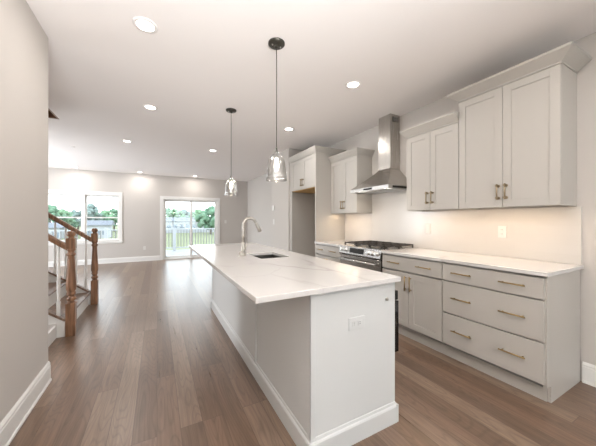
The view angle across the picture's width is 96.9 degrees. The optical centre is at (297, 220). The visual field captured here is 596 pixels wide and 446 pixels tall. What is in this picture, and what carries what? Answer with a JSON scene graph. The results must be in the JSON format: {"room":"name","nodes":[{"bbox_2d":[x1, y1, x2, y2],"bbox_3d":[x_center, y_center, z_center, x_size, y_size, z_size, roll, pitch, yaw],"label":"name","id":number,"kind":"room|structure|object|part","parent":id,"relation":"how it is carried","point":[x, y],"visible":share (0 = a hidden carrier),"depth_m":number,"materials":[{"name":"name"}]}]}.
{"room":"kitchen","nodes":[
{"label":"kitchen","id":0,"kind":"room"},
{"bbox_2d":[0,0,47,422],"bbox_3d":[-2.243,-0.086,-1.526,3.885,2.700,6.100,0,0,-28],"label":"wall","id":1,"kind":"structure","parent":0,"point":[23,41],"depth_m":1.67,"materials":[{"name":"grey paint"}]},
{"bbox_2d":[0,361,51,445],"bbox_3d":[-0.555,1.185,-0.540,0.020,0.158,5.950,0,0,-28],"label":"baseboard","id":2,"kind":"structure","parent":1,"relation":"attached to","point":[10,425],"depth_m":1.67,"materials":[{"name":"white paint"}]},
{"bbox_2d":[48,168,246,261],"bbox_3d":[-5.191,-0.086,8.077,7.450,2.700,0.140,0,0,-28],"label":"wall","id":3,"kind":"structure","parent":0,"point":[141,193],"depth_m":8.19,"materials":[{"name":"grey paint"}]},
{"bbox_2d":[48,189,122,245],"bbox_3d":[-6.120,-0.084,7.544,1.890,1.525,0.165,0,0,-28],"label":"window","id":4,"kind":"structure","parent":3,"relation":"in","point":[83,194],"depth_m":7.59,"materials":[{"name":"white paint"}]},
{"bbox_3d":[-6.527,-0.401,7.389,0.803,0.666,0.035,0,0,-28],"label":"sash","id":5,"kind":"part","parent":4,"relation":"part of","materials":[{"name":"white paint"}]},
{"bbox_3d":[-6.508,0.234,7.354,0.803,0.676,0.035,0,0,-28],"label":"sash","id":6,"kind":"part","parent":4,"relation":"part of","materials":[{"name":"clear glass"}]},
{"bbox_3d":[-5.765,-0.401,7.796,0.803,0.666,0.035,0,0,-28],"label":"sash","id":7,"kind":"part","parent":4,"relation":"part of","materials":[{"name":"clear glass"}]},
{"bbox_3d":[-5.747,0.234,7.761,0.803,0.676,0.035,0,0,-28],"label":"sash","id":8,"kind":"part","parent":4,"relation":"part of","materials":[{"name":"clear glass"}]},
{"bbox_2d":[48,255,159,266],"bbox_3d":[-6.371,1.189,7.356,4.470,0.150,0.020,0,0,-28],"label":"baseboard","id":9,"kind":"structure","parent":3,"relation":"attached to","point":[142,258],"depth_m":7.87,"materials":[{"name":"white paint"}]},
{"bbox_2d":[160,196,219,259],"bbox_3d":[-3.601,0.239,8.909,1.870,2.050,0.150,0,0,-28],"label":"door","id":10,"kind":"structure","parent":3,"relation":"in","point":[163,199],"depth_m":8.77,"materials":[{"name":"white paint"}]},
{"bbox_3d":[-3.963,0.279,8.753,0.855,1.898,0.035,0,0,-28],"label":"panel","id":11,"kind":"part","parent":10,"relation":"part of","materials":[{"name":"clear glass"}]},
{"bbox_3d":[-3.251,0.279,9.087,0.855,1.898,0.035,0,0,-28],"label":"panel","id":12,"kind":"part","parent":10,"relation":"part of","materials":[{"name":"clear glass"}]},
{"bbox_2d":[272,148,302,250],"bbox_3d":[-0.112,-0.086,5.793,0.639,2.700,0.875,0,0,-28],"label":"wall","id":13,"kind":"structure","parent":0,"point":[280,189],"depth_m":5.55,"materials":[{"name":"grey paint"}]},
{"bbox_2d":[9,258,595,445],"bbox_3d":[-2.167,1.324,2.414,7.730,0.120,12.980,0,0,-28],"label":"floor","id":14,"kind":"structure","parent":0,"point":[151,363],"depth_m":1.96,"materials":[{"name":"brown wood"}]},
{"bbox_2d":[48,326,55,346],"bbox_3d":[-2.504,1.196,2.641,0.020,0.135,0.418,0,0,-28],"label":"trim","id":15,"kind":"structure","parent":14,"relation":"on","point":[52,332],"depth_m":2.72,"materials":[{"name":"white paint"}]},
{"bbox_2d":[48,212,98,337],"bbox_3d":[-4.170,0.106,2.724,3.212,2.316,1.335,0,0,-28],"label":"staircase","id":16,"kind":"structure","parent":14,"relation":"on","point":[67,300],"depth_m":3.30,"materials":[{"name":"brown wood"}]},
{"bbox_3d":[-3.054,-0.153,2.615,1.175,0.952,0.060,0,0,-28],"label":"handrail","id":17,"kind":"part","parent":16,"relation":"part of","materials":[{"name":"brown wood"}]},
{"bbox_3d":[-3.640,-0.153,3.711,1.175,0.952,0.060,0,0,-28],"label":"handrail","id":18,"kind":"part","parent":16,"relation":"part of","materials":[{"name":"brown wood"}]},
{"bbox_3d":[-2.501,0.689,2.910,0.092,1.150,0.092,0,0,-28],"label":"newel post","id":19,"kind":"part","parent":16,"relation":"part of","materials":[{"name":"brown wood"}]},
{"bbox_3d":[-3.086,0.689,4.007,0.092,1.150,0.092,0,0,-28],"label":"newel post","id":20,"kind":"part","parent":16,"relation":"part of","materials":[{"name":"brown wood"}]},
{"bbox_2d":[211,267,398,445],"bbox_3d":[-0.286,0.823,2.765,0.720,0.883,2.816,0,0,-28],"label":"kitchen island","id":21,"kind":"object","parent":14,"relation":"on","point":[327,383],"depth_m":1.55,"materials":[{"name":"grey paint"}]},
{"bbox_3d":[-0.586,0.772,2.602,0.005,0.783,2.778,0,0,-28],"label":"seating panel","id":22,"kind":"part","parent":21,"relation":"part of","materials":[{"name":"grey paint"}]},
{"bbox_2d":[189,243,400,303],"bbox_3d":[-0.454,0.365,2.692,0.945,0.030,2.883,0,0,-28],"label":"island countertop","id":23,"kind":"structure","parent":21,"relation":"on","point":[290,275],"depth_m":1.74,"materials":[{"name":"stone"}]},
{"bbox_2d":[241,217,261,255],"bbox_3d":[-0.471,0.156,2.680,0.224,0.386,0.085,0,0,-28],"label":"kitchen faucet","id":24,"kind":"object","parent":23,"relation":"on","point":[243,247],"visible":0.97,"depth_m":2.64,"materials":[{"name":"silver metal"}]},
{"bbox_2d":[241,242,245,255],"bbox_3d":[-0.551,0.282,2.653,0.058,0.136,0.058,0,0,-28],"label":"faucet","id":25,"kind":"object","parent":24,"relation":"on","point":[243,248],"depth_m":2.63,"materials":[{"name":"silver metal"}]},
{"bbox_3d":[-0.493,0.099,2.684,0.162,0.271,0.030,0,0,-28],"label":"gooseneck spout","id":26,"kind":"part","parent":24,"relation":"part of","materials":[{"name":"silver metal"}]},
{"bbox_2d":[255,254,279,258],"bbox_3d":[-0.311,0.488,2.682,0.335,0.215,0.485,0,0,-28],"label":"sink","id":27,"kind":"object","parent":23,"relation":"in","point":[272,255],"visible":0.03,"depth_m":2.91,"materials":[{"name":"silver metal"}]},
{"bbox_3d":[0.071,0.762,1.391,0.032,0.763,0.032,0,0,-28],"label":"corner trim","id":28,"kind":"part","parent":21,"relation":"part of","materials":[{"name":"grey paint"}]},
{"bbox_3d":[0.338,0.772,1.523,0.618,0.783,0.005,0,0,-28],"label":"panel","id":29,"kind":"part","parent":21,"relation":"part of","materials":[{"name":"grey paint"}]},
{"bbox_2d":[349,315,364,330],"bbox_3d":[0.338,0.589,1.515,0.115,0.072,0.009,0,0,-28],"label":"power outlet","id":30,"kind":"object","parent":21,"relation":"attached to","point":[358,322],"visible":1,"depth_m":1.51,"materials":[{"name":"white plastic"}]},
{"bbox_3d":[0.487,0.492,1.990,0.074,0.060,0.600,0,0,-28],"label":"control panel","id":31,"kind":"part","parent":21,"relation":"part of","materials":[{"name":"black glass"}]},
{"bbox_3d":[0.371,0.669,1.928,0.350,0.416,0.604,0,0,-28],"label":"microwave drawer","id":32,"kind":"part","parent":21,"relation":"part of","materials":[{"name":"metal"}]},
{"bbox_2d":[287,145,346,256],"bbox_3d":[0.326,0.015,4.944,0.663,2.498,1.030,0,0,-28],"label":"enclosure","id":33,"kind":"object","parent":14,"relation":"on","point":[312,220],"visible":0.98,"depth_m":4.66,"materials":[{"name":"grey paint"}]},
{"bbox_3d":[-0.011,-0.852,4.997,0.019,0.555,0.428,0,0,-28],"label":"door","id":34,"kind":"part","parent":33,"relation":"part of","materials":[{"name":"grey paint"}]},
{"bbox_3d":[0.128,0.064,5.369,0.613,2.400,0.092,0,0,-28],"label":"panel","id":35,"kind":"part","parent":33,"relation":"part of","materials":[{"name":"grey paint"}]},
{"bbox_3d":[0.193,-0.852,4.617,0.019,0.555,0.428,0,0,-28],"label":"door","id":36,"kind":"part","parent":33,"relation":"part of","materials":[{"name":"grey paint"}]},
{"bbox_3d":[0.326,-1.185,4.944,0.663,0.098,1.030,0,0,-28],"label":"crown moulding","id":37,"kind":"part","parent":33,"relation":"part of","materials":[{"name":"grey paint"}]},
{"bbox_3d":[0.562,0.064,4.554,0.613,2.400,0.025,0,0,-28],"label":"panel","id":38,"kind":"part","parent":33,"relation":"part of","materials":[{"name":"grey paint"}]},
{"bbox_2d":[315,244,341,262],"bbox_3d":[0.701,0.823,4.229,0.647,0.883,0.676,0,0,-28],"label":"base cabinet","id":39,"kind":"object","parent":14,"relation":"on","point":[327,252],"visible":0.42,"depth_m":4.07,"materials":[{"name":"grey paint"}]},
{"bbox_3d":[0.374,0.839,4.245,0.019,0.566,0.332,0,0,-28],"label":"door","id":40,"kind":"part","parent":39,"relation":"part of","materials":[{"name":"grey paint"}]},
{"bbox_2d":[314,240,350,246],"bbox_3d":[0.716,0.365,4.234,0.644,0.030,0.682,0,0,-28],"label":"countertop","id":41,"kind":"structure","parent":39,"relation":"on","point":[340,242],"depth_m":4.20,"materials":[{"name":"stone"}]},
{"bbox_3d":[0.532,0.839,3.948,0.019,0.566,0.332,0,0,-28],"label":"door","id":42,"kind":"part","parent":39,"relation":"part of","materials":[{"name":"grey paint"}]},
{"bbox_2d":[339,240,413,271],"bbox_3d":[1.034,0.783,3.569,0.682,0.962,0.784,0,0,-28],"label":"gas range","id":43,"kind":"object","parent":14,"relation":"on","point":[363,254],"visible":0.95,"depth_m":3.40,"materials":[{"name":"silver metal"}]},
{"bbox_3d":[0.760,0.526,3.422,0.061,0.026,0.688,0,0,-28],"label":"oven handle","id":44,"kind":"part","parent":43,"relation":"part of","materials":[{"name":"silver metal"}]},
{"bbox_3d":[0.801,0.747,3.444,0.032,0.545,0.770,0,0,-28],"label":"oven door","id":45,"kind":"part","parent":43,"relation":"part of","materials":[{"name":"silver metal"}]},
{"bbox_3d":[0.812,0.407,3.450,0.088,0.114,0.778,0,0,-28],"label":"control panel","id":46,"kind":"part","parent":43,"relation":"part of","materials":[{"name":"silver metal"}]},
{"bbox_2d":[345,244,413,249],"bbox_3d":[1.062,0.358,3.584,0.619,0.019,0.784,0,0,-28],"label":"cooktop","id":47,"kind":"object","parent":43,"relation":"in","point":[349,246],"depth_m":3.41,"materials":[{"name":"black metal"}]},
{"bbox_2d":[382,253,446,354],"bbox_3d":[1.412,0.823,2.897,0.647,0.883,0.734,0,0,-28],"label":"base cabinet","id":48,"kind":"object","parent":14,"relation":"on","point":[420,287],"visible":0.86,"depth_m":2.65,"materials":[{"name":"grey paint"}]},
{"bbox_3d":[1.078,0.839,2.926,0.019,0.566,0.361,0,0,-28],"label":"door","id":49,"kind":"part","parent":48,"relation":"part of","materials":[{"name":"grey paint"}]},
{"bbox_3d":[1.164,0.469,2.765,0.019,0.146,0.726,0,0,-28],"label":"drawer","id":50,"kind":"part","parent":48,"relation":"part of","materials":[{"name":"grey paint"}]},
{"bbox_3d":[1.250,0.839,2.604,0.019,0.566,0.361,0,0,-28],"label":"door","id":51,"kind":"part","parent":48,"relation":"part of","materials":[{"name":"grey paint"}]},
{"bbox_2d":[443,262,579,402],"bbox_3d":[1.759,0.823,2.248,0.647,0.883,0.736,0,0,-28],"label":"base cabinet","id":52,"kind":"object","parent":14,"relation":"on","point":[522,331],"visible":0.99,"depth_m":1.99,"materials":[{"name":"grey paint"}]},
{"bbox_3d":[1.400,0.977,2.268,0.033,0.011,0.165,0,0,-28],"label":"handle","id":53,"kind":"part","parent":52,"relation":"part of","materials":[{"name":"gold metal"}]},
{"bbox_2d":[381,248,583,276],"bbox_3d":[1.602,0.365,2.575,0.644,0.030,1.498,0,0,-28],"label":"countertop","id":54,"kind":"structure","parent":52,"relation":"on","point":[524,266],"depth_m":2.25,"materials":[{"name":"stone"}]},
{"bbox_3d":[1.510,0.982,2.119,0.019,0.280,0.722,0,0,-28],"label":"drawer","id":55,"kind":"part","parent":52,"relation":"part of","materials":[{"name":"grey paint"}]},
{"bbox_3d":[1.510,0.692,2.119,0.019,0.280,0.722,0,0,-28],"label":"drawer","id":56,"kind":"part","parent":52,"relation":"part of","materials":[{"name":"grey paint"}]},
{"bbox_3d":[1.510,0.469,2.119,0.019,0.146,0.722,0,0,-28],"label":"drawer","id":57,"kind":"part","parent":52,"relation":"part of","materials":[{"name":"grey paint"}]},
{"bbox_3d":[1.573,0.977,1.944,0.033,0.011,0.165,0,0,-28],"label":"handle","id":58,"kind":"part","parent":52,"relation":"part of","materials":[{"name":"gold metal"}]},
{"bbox_3d":[1.573,0.687,1.944,0.033,0.011,0.165,0,0,-28],"label":"handle","id":59,"kind":"part","parent":52,"relation":"part of","materials":[{"name":"gold metal"}]},
{"bbox_3d":[1.573,0.464,1.944,0.033,0.011,0.165,0,0,-28],"label":"handle","id":60,"kind":"part","parent":52,"relation":"part of","materials":[{"name":"gold metal"}]},
{"bbox_3d":[1.952,0.823,1.944,0.594,0.883,0.018,0,0,-28],"label":"panel","id":61,"kind":"part","parent":52,"relation":"part of","materials":[{"name":"grey paint"}]},
{"bbox_2d":[26,0,595,181],"bbox_3d":[-2.167,-1.576,2.414,7.730,0.280,12.980,0,0,-28],"label":"ceiling","id":62,"kind":"structure","parent":0,"point":[204,58],"depth_m":2.45,"materials":[{"name":"white paint"}]},
{"bbox_2d":[48,108,58,118],"bbox_3d":[-4.486,-1.587,2.541,3.079,0.298,1.109,0,0,-28],"label":"trim","id":63,"kind":"structure","parent":62,"relation":"attached to","point":[51,114],"depth_m":3.69,"materials":[{"name":"brown wood"}]},
{"bbox_2d":[132,17,157,33],"bbox_3d":[-1.121,-1.432,1.941,0.166,0.006,0.166,0,0,-28],"label":"recessed light","id":64,"kind":"object","parent":62,"relation":"in","point":[146,25],"visible":1,"depth_m":1.94,"materials":[{"name":"white paint"}]},
{"bbox_2d":[143,104,157,109],"bbox_3d":[-1.870,-1.432,3.343,0.166,0.006,0.166,0,0,-28],"label":"recessed light","id":65,"kind":"object","parent":62,"relation":"in","point":[147,106],"visible":1,"depth_m":3.34,"materials":[{"name":"white paint"}]},
{"bbox_2d":[224,108,237,195],"bbox_3d":[-0.869,-0.880,3.431,0.173,1.112,0.173,0,0,-28],"label":"pendant lamp","id":66,"kind":"object","parent":62,"relation":"hanging from","point":[229,110],"visible":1,"depth_m":3.42,"materials":[{"name":"grey"}]},
{"bbox_2d":[266,37,286,181],"bbox_3d":[-0.174,-0.880,2.136,0.173,1.112,0.173,0,0,-28],"label":"pendant lamp","id":67,"kind":"object","parent":62,"relation":"hanging from","point":[276,43],"visible":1,"depth_m":2.13,"materials":[{"name":"grey"}]},
{"bbox_3d":[-0.174,-0.459,2.136,0.037,0.094,0.037,0,0,-28],"label":"light bulb","id":68,"kind":"part","parent":67,"relation":"part of","materials":[{"name":"white glass"}]},
{"bbox_3d":[-0.174,-0.439,2.136,0.168,0.225,0.168,0,0,-28],"label":"lamp shade","id":69,"kind":"part","parent":67,"relation":"part of","materials":[{"name":"clear glass"}]},
{"bbox_3d":[-0.174,-0.990,2.136,0.006,0.817,0.006,0,0,39],"label":"cord","id":70,"kind":"part","parent":67,"relation":"part of","materials":[{"name":"grey plastic"}]},
{"bbox_2d":[284,127,293,130],"bbox_3d":[-0.142,-1.432,4.142,0.166,0.006,0.166,0,0,-28],"label":"recessed light","id":71,"kind":"object","parent":62,"relation":"in","point":[286,128],"visible":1,"depth_m":4.15,"materials":[{"name":"white paint"}]},
{"bbox_2d":[345,80,360,88],"bbox_3d":[0.582,-1.432,2.788,0.166,0.006,0.166,0,0,-28],"label":"recessed light","id":72,"kind":"object","parent":62,"relation":"in","point":[353,84],"visible":1,"depth_m":2.78,"materials":[{"name":"white paint"}]},
{"bbox_2d":[247,32,595,380],"bbox_3d":[1.180,-0.086,4.201,0.140,2.700,12.980,0,0,-28],"label":"wall","id":73,"kind":"structure","parent":0,"point":[259,190],"depth_m":2.08,"materials":[{"name":"grey paint"}]},
{"bbox_2d":[328,147,374,213],"bbox_3d":[0.851,-0.596,4.279,0.364,0.964,0.728,0,0,-28],"label":"upper cabinet","id":74,"kind":"object","parent":73,"relation":"attached to","point":[350,168],"visible":0.99,"depth_m":4.10,"materials":[{"name":"grey paint"}]},
{"bbox_3d":[0.655,-0.546,4.398,0.019,0.858,0.331,0,0,-28],"label":"door","id":75,"kind":"part","parent":74,"relation":"part of","materials":[{"name":"grey paint"}]},
{"bbox_3d":[0.812,-0.546,4.104,0.019,0.858,0.331,0,0,-28],"label":"door","id":76,"kind":"part","parent":74,"relation":"part of","materials":[{"name":"grey paint"}]},
{"bbox_3d":[0.851,-1.028,4.279,0.364,0.098,0.728,0,0,-28],"label":"crown moulding","id":77,"kind":"part","parent":74,"relation":"part of","materials":[{"name":"grey paint"}]},
{"bbox_2d":[350,113,406,194],"bbox_3d":[1.132,-0.913,3.596,0.488,1.044,0.712,0,0,-28],"label":"range hood","id":78,"kind":"object","parent":73,"relation":"attached to","point":[389,177],"visible":0.97,"depth_m":3.57,"materials":[{"name":"silver metal"}]},
{"bbox_2d":[399,111,472,210],"bbox_3d":[1.545,-0.596,2.980,0.364,0.964,0.678,0,0,-28],"label":"upper cabinet","id":79,"kind":"object","parent":73,"relation":"attached to","point":[432,145],"visible":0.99,"depth_m":2.86,"materials":[{"name":"grey paint"}]},
{"bbox_3d":[1.383,-0.546,3.034,0.019,0.858,0.306,0,0,-28],"label":"door","id":80,"kind":"part","parent":79,"relation":"part of","materials":[{"name":"grey paint"}]},
{"bbox_3d":[1.545,-1.028,2.980,0.364,0.098,0.678,0,0,-28],"label":"crown moulding","id":81,"kind":"part","parent":79,"relation":"part of","materials":[{"name":"grey paint"}]},
{"bbox_3d":[1.529,-0.546,2.762,0.019,0.858,0.306,0,0,-28],"label":"door","id":82,"kind":"part","parent":79,"relation":"part of","materials":[{"name":"grey paint"}]},
{"bbox_2d":[345,140,581,264],"bbox_3d":[1.532,-0.363,3.380,0.012,1.422,2.958,0,0,-28],"label":"backsplash","id":83,"kind":"structure","parent":73,"relation":"attached to","point":[551,234],"depth_m":2.76,"materials":[{"name":"white tile"}]},
{"bbox_2d":[498,226,505,237],"bbox_3d":[1.966,0.109,2.544,0.009,0.115,0.070,0,0,-28],"label":"power outlet","id":84,"kind":"object","parent":73,"relation":"attached to","point":[501,229],"visible":1,"depth_m":2.54,"materials":[{"name":"white plastic"}]},
{"bbox_2d":[446,41,591,209],"bbox_3d":[1.873,-0.685,2.342,0.386,1.142,0.916,0,0,-28],"label":"upper cabinet","id":85,"kind":"object","parent":73,"relation":"attached to","point":[518,123],"visible":1,"depth_m":2.16,"materials":[{"name":"grey paint"}]},
{"bbox_3d":[1.691,-0.640,2.458,0.019,1.047,0.372,0,0,-28],"label":"door","id":86,"kind":"part","parent":85,"relation":"part of","materials":[{"name":"grey paint"}]},
{"bbox_3d":[1.739,-0.249,2.305,0.040,0.135,0.025,0,0,-28],"label":"handle","id":87,"kind":"part","parent":85,"relation":"part of","materials":[{"name":"gold metal"}]},
{"bbox_3d":[1.768,-0.249,2.252,0.040,0.135,0.025,0,0,-28],"label":"handle","id":88,"kind":"part","parent":85,"relation":"part of","materials":[{"name":"gold metal"}]},
{"bbox_3d":[1.873,-1.212,2.342,0.386,0.088,0.916,0,0,-28],"label":"crown moulding","id":89,"kind":"part","parent":85,"relation":"part of","materials":[{"name":"grey paint"}]},
{"bbox_3d":[1.868,-0.640,2.127,0.019,1.047,0.372,0,0,-28],"label":"door","id":90,"kind":"part","parent":85,"relation":"part of","materials":[{"name":"grey paint"}]},
{"bbox_2d":[582,362,595,386],"bbox_3d":[3.162,1.185,0.320,0.020,0.158,3.965,0,0,-28],"label":"baseboard","id":91,"kind":"structure","parent":73,"relation":"attached to","point":[588,370],"depth_m":2.03,"materials":[{"name":"white paint"}]},
{"label":"outside","id":92,"kind":"structure","parent":0,"visible":0},
{"bbox_2d":[166,249,196,255],"bbox_3d":[-5.591,2.764,10.151,10.700,2.800,3.856,0,0,-28],"label":"deck","id":93,"kind":"object","parent":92,"point":[183,251],"visible":0.02,"depth_m":11.25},
{"bbox_2d":[48,228,214,250],"bbox_3d":[-6.397,0.849,11.661,10.700,1.030,0.130,0,0,-28],"label":"deck railing","id":94,"kind":"object","parent":93,"relation":"on","point":[174,247],"visible":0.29,"depth_m":12.03,"materials":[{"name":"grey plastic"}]},
{"bbox_3d":[-7.897,0.849,10.861,0.130,1.030,0.130,0,0,-28],"label":"railing post","id":95,"kind":"part","parent":94,"relation":"part of","materials":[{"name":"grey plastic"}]},
{"bbox_3d":[-6.397,0.399,11.661,10.700,0.040,0.090,0,0,-28],"label":"rail","id":96,"kind":"part","parent":94,"relation":"part of","materials":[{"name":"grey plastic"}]},
{"bbox_3d":[-5.647,0.849,12.062,0.130,1.030,0.130,0,0,-28],"label":"railing post","id":97,"kind":"part","parent":94,"relation":"part of","materials":[{"name":"grey plastic"}]},
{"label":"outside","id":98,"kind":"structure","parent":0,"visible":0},
{"bbox_2d":[62,225,213,249],"bbox_3d":[-74.119,4.214,138.800,320.000,0.100,285.300,0,0,-28],"label":"lawn","id":99,"kind":"structure","parent":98,"point":[169,236],"depth_m":61.07,"materials":[{"name":"green plant"}]},
{"bbox_2d":[48,222,66,238],"bbox_3d":[-57.135,2.314,61.882,4.500,3.700,6.200,0,0,-28],"label":"house","id":100,"kind":"structure","parent":99,"relation":"on","point":[50,224],"depth_m":60.37,"materials":[{"name":"grey"}]},
{"bbox_2d":[48,205,67,221],"bbox_3d":[-63.926,0.054,67.957,6.821,8.248,6.013,0,0,-28],"label":"tree","id":101,"kind":"object","parent":99,"relation":"on","point":[51,208],"visible":0.25,"depth_m":68.00,"materials":[{"name":"green plant"}]},
{"bbox_2d":[48,209,73,224],"bbox_3d":[-69.722,0.344,77.477,6.059,7.671,6.156,0,0,-28],"label":"tree","id":102,"kind":"object","parent":99,"relation":"on","point":[70,221],"visible":0.23,"depth_m":77.28,"materials":[{"name":"green plant"}]},
{"bbox_2d":[68,212,78,229],"bbox_3d":[-75.239,0.614,86.863,6.446,7.134,6.639,0,0,-28],"label":"tree","id":103,"kind":"object","parent":99,"relation":"on","point":[75,223],"visible":0.23,"depth_m":87.03,"materials":[{"name":"green plant"}]},
{"bbox_2d":[71,210,80,229],"bbox_3d":[-80.509,0.109,96.698,7.027,8.138,6.739,0,0,-28],"label":"tree","id":104,"kind":"object","parent":99,"relation":"on","point":[73,211],"visible":0.12,"depth_m":95.67,"materials":[{"name":"green plant"}]},
{"bbox_2d":[72,203,102,225],"bbox_3d":[-56.848,-0.260,71.483,6.802,8.875,5.881,0,0,-28],"label":"tree","id":105,"kind":"object","parent":99,"relation":"on","point":[92,209],"visible":0.44,"depth_m":70.77,"materials":[{"name":"green plant"}]},
{"bbox_2d":[87,220,114,237],"bbox_3d":[-49.034,2.064,65.075,5.800,4.200,6.200,0,0,-28],"label":"house","id":106,"kind":"structure","parent":99,"relation":"on","point":[99,224],"depth_m":63.46,"materials":[{"name":"grey"}]},
{"bbox_2d":[93,212,110,219],"bbox_3d":[-61.592,0.704,81.532,6.276,6.953,6.268,0,0,-28],"label":"tree","id":107,"kind":"object","parent":99,"relation":"on","point":[102,213],"visible":0.11,"depth_m":82.00,"materials":[{"name":"green plant"}]},
{"bbox_2d":[101,210,116,221],"bbox_3d":[-66.321,0.215,91.442,6.317,7.928,7.306,0,0,-28],"label":"tree","id":108,"kind":"object","parent":99,"relation":"on","point":[103,211],"visible":0.27,"depth_m":91.19,"materials":[{"name":"green plant"}]},
{"bbox_2d":[109,208,117,229],"bbox_3d":[-70.818,-0.297,101.695,6.403,8.946,6.726,0,0,-28],"label":"tree","id":109,"kind":"object","parent":99,"relation":"on","point":[113,210],"visible":0.34,"depth_m":100.70,"materials":[{"name":"green plant"}]},
{"bbox_2d":[166,208,185,217],"bbox_3d":[-47.293,-0.235,101.893,7.773,8.825,7.892,0,0,-28],"label":"tree","id":110,"kind":"object","parent":99,"relation":"on","point":[172,213],"visible":0.38,"depth_m":100.81,"materials":[{"name":"green plant"}]},
{"bbox_2d":[178,209,189,217],"bbox_3d":[-48.791,-0.384,112.346,7.930,9.121,7.558,0,0,-28],"label":"tree","id":111,"kind":"object","parent":99,"relation":"on","point":[187,213],"visible":0.19,"depth_m":111.21,"materials":[{"name":"green plant"}]},
{"bbox_2d":[166,217,213,232],"bbox_3d":[-38.063,1.564,93.039,16.500,5.200,7.200,0,0,-28],"label":"house","id":112,"kind":"structure","parent":99,"relation":"on","point":[171,222],"depth_m":89.24,"materials":[{"name":"grey"}]},
{"bbox_2d":[188,209,202,217],"bbox_3d":[-39.868,-0.204,105.509,7.610,8.762,8.281,0,0,-28],"label":"tree","id":113,"kind":"object","parent":99,"relation":"on","point":[197,211],"visible":0.17,"depth_m":104.16,"materials":[{"name":"green plant"}]},
{"bbox_2d":[194,206,214,233],"bbox_3d":[-26.949,-0.207,80.640,8.896,8.770,9.625,0,0,-28],"label":"tree","id":114,"kind":"object","parent":99,"relation":"on","point":[202,219],"visible":0.7,"depth_m":78.78,"materials":[{"name":"green plant"}]}
]}

